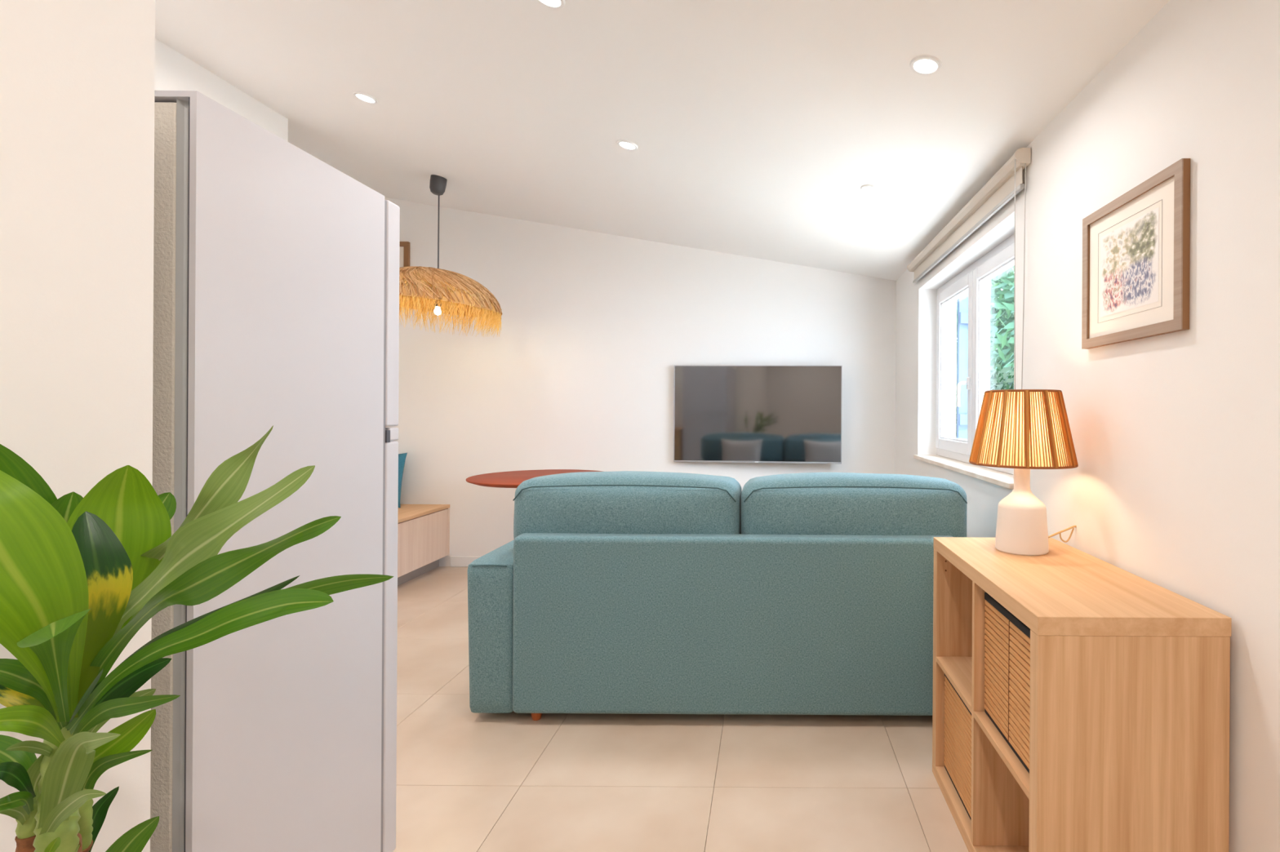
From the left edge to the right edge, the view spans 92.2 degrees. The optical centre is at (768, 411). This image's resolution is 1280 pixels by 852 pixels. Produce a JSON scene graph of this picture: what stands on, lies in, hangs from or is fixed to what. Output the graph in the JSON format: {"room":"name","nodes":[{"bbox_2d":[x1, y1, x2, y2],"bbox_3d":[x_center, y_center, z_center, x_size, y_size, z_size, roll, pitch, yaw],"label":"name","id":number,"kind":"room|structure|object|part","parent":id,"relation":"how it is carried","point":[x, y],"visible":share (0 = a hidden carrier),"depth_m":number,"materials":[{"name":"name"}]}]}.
{"room":"living room","nodes":[
{"label":"living room","id":0,"kind":"room"},
{"bbox_2d":[0,0,155,851],"bbox_3d":[-2.065,-0.239,-0.484,2.228,2.813,2.832,0,0,0],"label":"wall partition","id":1,"kind":"structure","parent":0,"point":[77,77],"depth_m":0.83,"materials":[{"name":"white paint"}]},
{"bbox_2d":[154,38,288,142],"bbox_3d":[-2.869,-0.244,2.066,0.620,2.813,2.268,0,0,0],"label":"wall","id":2,"kind":"structure","parent":0,"point":[174,71],"depth_m":2.75,"materials":[{"name":"white paint"}]},
{"bbox_2d":[384,197,896,566],"bbox_3d":[-1.044,-0.241,4.605,4.470,2.829,0.150,0,0,0],"label":"wall","id":3,"kind":"structure","parent":0,"point":[579,371],"depth_m":4.53,"materials":[{"name":"white paint"}]},
{"bbox_2d":[399,241,409,267],"bbox_3d":[-2.819,-1.068,4.516,0.250,0.402,0.025,0,0,0],"label":"picture frame","id":4,"kind":"object","parent":3,"relation":"attached to","point":[404,246],"visible":0.2,"depth_m":4.50,"materials":[{"name":"brown wood"}]},
{"bbox_2d":[450,556,479,567],"bbox_3d":[-0.722,1.137,4.524,3.330,0.078,0.012,0,0,0],"label":"baseboard","id":5,"kind":"structure","parent":3,"relation":"attached to","point":[455,562],"depth_m":4.52,"materials":[{"name":"white"}]},
{"bbox_2d":[673,365,842,463],"bbox_3d":[-0.083,0.021,4.492,1.244,0.718,0.103,0,0,4],"label":"television","id":6,"kind":"object","parent":3,"relation":"attached to","point":[722,414],"visible":1,"depth_m":4.45,"materials":[{"name":"black glass"}]},
{"bbox_2d":[155,0,1169,280],"bbox_3d":[-1.057,-1.383,1.315,4.630,0.877,6.830,0,0,0],"label":"ceiling","id":7,"kind":"structure","parent":0,"point":[757,128],"depth_m":2.37,"materials":[{"name":"white paint"}]},
{"bbox_2d":[352,91,377,103],"bbox_3d":[-1.843,-1.435,2.758,0.096,0.024,0.096,0,0,0],"label":"recessed light","id":8,"kind":"object","parent":7,"relation":"in","point":[364,97],"visible":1,"depth_m":2.75,"materials":[{"name":"white plastic"}]},
{"bbox_2d":[399,174,502,337],"bbox_3d":[-2.108,-0.985,3.811,0.784,0.993,0.789,0,0,-20],"label":"pendant lamp","id":9,"kind":"object","parent":7,"relation":"hanging from","point":[437,291],"visible":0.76,"depth_m":3.63,"materials":[{"name":"yellow wicker"}]},
{"bbox_3d":[-2.090,-0.635,3.807,0.044,0.055,0.044,0,0,0],"label":"bulb","id":10,"kind":"part","parent":9,"relation":"part of","materials":[{"name":"white glass"}]},
{"bbox_3d":[-2.086,-1.054,3.807,0.010,0.642,0.008,0,0,0],"label":"cord","id":11,"kind":"part","parent":9,"relation":"part of","materials":[{"name":"grey plastic"}]},
{"bbox_2d":[537,0,565,8],"bbox_3d":[-0.659,-1.242,1.808,0.096,0.024,0.096,0,0,0],"label":"recessed light","id":12,"kind":"object","parent":7,"relation":"in","point":[554,4],"visible":1,"depth_m":1.83,"materials":[{"name":"white plastic"}]},
{"bbox_2d":[617,139,637,150],"bbox_3d":[-0.658,-1.242,2.809,0.096,0.024,0.096,0,0,0],"label":"recessed light","id":13,"kind":"object","parent":7,"relation":"in","point":[626,144],"visible":1,"depth_m":2.81,"materials":[{"name":"white plastic"}]},
{"bbox_2d":[860,184,880,193],"bbox_3d":[0.484,-1.056,2.860,0.096,0.024,0.096,0,0,0],"label":"recessed light","id":14,"kind":"object","parent":7,"relation":"in","point":[869,188],"visible":1,"depth_m":2.85,"materials":[{"name":"white"}]},
{"bbox_2d":[909,55,942,75],"bbox_3d":[0.479,-1.056,1.839,0.096,0.024,0.096,0,0,0],"label":"recessed light","id":15,"kind":"object","parent":7,"relation":"in","point":[922,64],"visible":1,"depth_m":1.83,"materials":[{"name":"white plastic"}]},
{"bbox_2d":[392,566,968,851],"bbox_3d":[-1.047,1.234,1.315,4.480,0.120,6.630,0,0,0],"label":"floor","id":16,"kind":"structure","parent":0,"point":[468,781],"depth_m":1.95,"materials":[{"name":"beige tile"}]},
{"bbox_2d":[0,425,394,851],"bbox_3d":[-0.706,0.596,0.624,0.577,1.160,0.381,0,0,10],"label":"potted plant","id":17,"kind":"object","parent":16,"relation":"on","point":[80,576],"visible":1,"depth_m":0.60,"materials":[{"name":"green plant"}]},
{"bbox_3d":[-0.783,0.430,0.642,0.028,0.041,0.022,0,0,45],"label":"stem","id":18,"kind":"part","parent":17,"relation":"part of","materials":[{"name":"green plant"}]},
{"bbox_3d":[-0.732,0.390,0.624,0.032,0.130,0.098,0,0,-44],"label":"stem","id":19,"kind":"part","parent":17,"relation":"part of","materials":[{"name":"green plant"}]},
{"bbox_3d":[-0.755,0.445,0.662,0.027,0.075,0.019,0,0,42],"label":"stem","id":20,"kind":"part","parent":17,"relation":"part of","materials":[{"name":"green plant"}]},
{"bbox_2d":[150,90,399,851],"bbox_3d":[-1.227,0.320,1.275,0.550,1.705,0.554,0,0,0],"label":"refrigerator","id":21,"kind":"object","parent":16,"relation":"on","point":[276,269],"visible":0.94,"depth_m":1.17,"materials":[{"name":"white metal"}]},
{"bbox_3d":[-1.226,0.298,1.013,0.472,1.629,0.022,0,0,0],"label":"panel","id":22,"kind":"part","parent":21,"relation":"part of","materials":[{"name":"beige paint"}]},
{"bbox_3d":[-1.229,0.599,1.526,0.550,1.048,0.053,0,0,0],"label":"fridge door","id":23,"kind":"part","parent":21,"relation":"part of","materials":[{"name":"white metal"}]},
{"bbox_3d":[-1.224,-0.246,1.526,0.550,0.566,0.053,0,0,0],"label":"freezer door","id":24,"kind":"part","parent":21,"relation":"part of","materials":[{"name":"white metal"}]},
{"bbox_2d":[397,504,449,586],"bbox_3d":[-2.688,0.930,3.874,0.589,0.467,1.308,0,0,0],"label":"storage bench","id":25,"kind":"object","parent":16,"relation":"on","point":[423,530],"visible":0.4,"depth_m":4.20,"materials":[{"name":"brown wood"}]},
{"bbox_2d":[398,453,407,507],"bbox_3d":[-2.848,0.498,4.400,0.400,0.394,0.147,0,0,6],"label":"cushion","id":26,"kind":"object","parent":25,"relation":"on","point":[402,457],"visible":0.09,"depth_m":4.38,"materials":[{"name":"fabric"}]},
{"bbox_3d":[-2.687,0.709,3.874,0.589,0.024,1.308,0,0,0],"label":"seat","id":27,"kind":"part","parent":25,"relation":"part of","materials":[{"name":"brown wood"}]},
{"bbox_3d":[-2.406,0.900,4.517,0.022,0.354,0.022,0,0,0],"label":"panel","id":28,"kind":"part","parent":25,"relation":"part of","materials":[{"name":"brown wood"}]},
{"bbox_2d":[466,469,603,488],"bbox_3d":[-1.475,0.796,3.930,0.898,0.750,0.898,0,0,0],"label":"round table","id":29,"kind":"object","parent":16,"relation":"on","point":[511,479],"visible":0.31,"depth_m":3.86,"materials":[{"name":"brown wood"}]},
{"bbox_2d":[467,471,967,720],"bbox_3d":[-0.118,0.714,2.735,2.056,0.930,0.970,0,0,0],"label":"sofa","id":30,"kind":"object","parent":16,"relation":"on","point":[615,592],"visible":0.94,"depth_m":2.25,"materials":[{"name":"teal fabric"}]},
{"bbox_3d":[-1.050,0.858,2.734,0.194,0.588,0.944,0,0,0],"label":"armrest","id":31,"kind":"part","parent":30,"relation":"part of","materials":[{"name":"teal fabric"}]},
{"bbox_3d":[-0.887,1.135,2.305,0.050,0.080,0.050,0,0,0],"label":"leg","id":32,"kind":"part","parent":30,"relation":"part of","materials":[{"name":"orange wood"}]},
{"bbox_2d":[513,471,742,538],"bbox_3d":[-0.560,0.416,2.469,0.894,0.339,0.315,0,0,0],"label":"cushion","id":33,"kind":"object","parent":30,"relation":"on","point":[615,503],"depth_m":2.33,"materials":[{"name":"teal fabric"}]},
{"bbox_3d":[-0.122,0.806,2.297,1.679,0.666,0.095,0,0,0],"label":"panel","id":34,"kind":"part","parent":30,"relation":"part of","materials":[{"name":"teal fabric"}]},
{"bbox_2d":[740,472,967,537],"bbox_3d":[0.337,0.421,2.471,0.896,0.338,0.309,0,0,0],"label":"cushion","id":35,"kind":"object","parent":30,"relation":"on","point":[805,504],"depth_m":2.33,"materials":[{"name":"teal fabric"}]},
{"bbox_2d":[932,537,1231,851],"bbox_3d":[0.734,0.799,1.598,0.390,0.770,0.770,0,0,0],"label":"cube shelf","id":36,"kind":"object","parent":16,"relation":"on","point":[1130,674],"visible":0.97,"depth_m":1.21,"materials":[{"name":"brown wood"}]},
{"bbox_3d":[0.734,0.799,1.964,0.388,0.694,0.037,0,0,0],"label":"panel","id":37,"kind":"part","parent":36,"relation":"part of","materials":[{"name":"brown wood"}]},
{"bbox_2d":[943,674,971,820],"bbox_3d":[0.728,0.989,1.776,0.330,0.315,0.331,0,0,0],"label":"storage basket","id":38,"kind":"object","parent":36,"relation":"on","point":[957,720],"visible":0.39,"depth_m":1.79,"materials":[{"name":"brown wicker"}]},
{"bbox_3d":[0.732,1.165,1.598,0.390,0.038,0.770,0,0,0],"label":"panel","id":39,"kind":"part","parent":36,"relation":"part of","materials":[{"name":"brown wood"}]},
{"bbox_2d":[984,592,1030,773],"bbox_3d":[0.730,0.634,1.421,0.331,0.315,0.331,0,0,0],"label":"storage basket","id":40,"kind":"object","parent":36,"relation":"on","point":[1007,642],"visible":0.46,"depth_m":1.43,"materials":[{"name":"brown wicker"}]},
{"bbox_2d":[968,389,1078,555],"bbox_3d":[0.787,0.462,1.802,0.365,1.047,0.303,0,0,0],"label":"table lamp","id":41,"kind":"object","parent":36,"relation":"on","point":[1021,430],"visible":0.98,"depth_m":1.72,"materials":[{"name":"fabric"}]},
{"bbox_3d":[0.916,0.668,1.873,0.076,0.635,0.150,0,0,40],"label":"power cord","id":42,"kind":"part","parent":41,"relation":"part of","materials":[{"name":"brown plastic"}]},
{"bbox_3d":[0.736,0.433,1.598,0.390,0.038,0.770,0,0,0],"label":"panel","id":43,"kind":"part","parent":36,"relation":"part of","materials":[{"name":"brown wood"}]},
{"bbox_3d":[0.734,0.799,1.232,0.388,0.694,0.037,0,0,0],"label":"panel","id":44,"kind":"part","parent":36,"relation":"part of","materials":[{"name":"brown wood"}]},
{"bbox_2d":[894,0,1279,851],"bbox_3d":[1.069,0.104,1.315,0.240,2.165,6.430,0,0,0],"label":"wall","id":45,"kind":"structure","parent":0,"point":[1175,486],"depth_m":1.41,"materials":[{"name":"white paint"}]},
{"bbox_2d":[913,233,1014,489],"bbox_3d":[1.035,-0.238,3.088,0.213,1.078,1.541,0,0,0],"label":"window","id":46,"kind":"structure","parent":45,"relation":"in","point":[952,454],"depth_m":3.13,"materials":[{"name":"white plastic"}]},
{"bbox_3d":[1.086,-0.249,3.455,0.071,0.964,0.667,0,0,0],"label":"sash","id":47,"kind":"part","parent":46,"relation":"part of","materials":[{"name":"white plastic"}]},
{"bbox_2d":[956,293,968,439],"bbox_3d":[1.324,-0.252,3.901,0.229,1.080,0.036,0,0,-20],"label":"window shutter","id":48,"kind":"object","parent":46,"relation":"attached to","point":[962,302],"visible":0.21,"depth_m":3.87,"materials":[{"name":"blue paint"}]},
{"bbox_3d":[1.018,-0.101,3.157,0.065,0.155,0.030,0,0,0],"label":"handle","id":49,"kind":"part","parent":46,"relation":"part of","materials":[{"name":"white plastic"}]},
{"bbox_3d":[0.999,0.289,3.088,0.148,0.024,1.541,0,0,0],"label":"sill","id":50,"kind":"part","parent":46,"relation":"part of","materials":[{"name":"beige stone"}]},
{"bbox_2d":[906,147,1031,389],"bbox_3d":[0.919,-0.378,3.045,0.058,1.159,1.710,0,0,0],"label":"roller blind","id":51,"kind":"object","parent":46,"relation":"attached to","point":[1006,184],"visible":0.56,"depth_m":2.57,"materials":[{"name":"beige fabric"}]},
{"bbox_3d":[0.913,-0.358,2.196,0.041,1.119,0.003,0,0,0],"label":"pull chain","id":52,"kind":"part","parent":51,"relation":"part of","materials":[{"name":"grey plastic"}]},
{"bbox_3d":[1.086,-0.249,2.751,0.071,0.964,0.735,0,0,0],"label":"sash","id":53,"kind":"part","parent":46,"relation":"part of","materials":[{"name":"white plastic"}]},
{"bbox_2d":[1081,158,1190,349],"bbox_3d":[0.942,-0.378,1.578,0.019,0.386,0.432,0,0,0],"label":"picture frame","id":54,"kind":"object","parent":45,"relation":"attached to","point":[1136,246],"visible":1,"depth_m":1.52,"materials":[{"name":"brown"}]},
{"bbox_3d":[0.934,-0.378,1.781,0.003,0.386,0.026,0,0,0],"label":"frame","id":55,"kind":"part","parent":54,"relation":"part of","materials":[{"name":"brown wood"}]},
{"bbox_2d":[1100,207,1159,317],"bbox_3d":[0.941,-0.379,1.583,0.001,0.228,0.256,0,0,0],"label":"artwork","id":56,"kind":"object","parent":54,"relation":"attached to","point":[1129,254],"depth_m":1.57},
{"bbox_3d":[0.933,-0.198,1.578,0.003,0.026,0.432,0,0,0],"label":"frame","id":57,"kind":"part","parent":54,"relation":"part of","materials":[{"name":"brown wood"}]},
{"bbox_3d":[0.935,-0.558,1.578,0.003,0.026,0.432,0,0,0],"label":"frame","id":58,"kind":"part","parent":54,"relation":"part of","materials":[{"name":"brown wood"}]},
{"bbox_3d":[0.934,-0.378,1.375,0.003,0.386,0.026,0,0,0],"label":"frame","id":59,"kind":"part","parent":54,"relation":"part of","materials":[{"name":"brown wood"}]},
{"label":"outside","id":60,"kind":"structure","parent":0,"visible":0},
{"bbox_3d":[7.791,1.577,7.000,12.400,0.100,18.000,0,0,0],"label":"ground","id":61,"kind":"structure","parent":60,"visible":0},
{"bbox_2d":[955,266,1013,389],"bbox_3d":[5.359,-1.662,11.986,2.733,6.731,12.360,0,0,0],"label":"tree","id":62,"kind":"object","parent":61,"relation":"on","point":[1002,302],"visible":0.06,"depth_m":11.54,"materials":[{"name":"green leaf"},{"name":"brown bark"}]},
{"bbox_2d":[955,362,1013,439],"bbox_3d":[2.965,0.489,7.053,0.980,2.140,5.021,0,0,0],"label":"hedge","id":63,"kind":"object","parent":61,"relation":"on","point":[997,376],"visible":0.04,"depth_m":7.05,"materials":[{"name":"green plant"}]}
]}

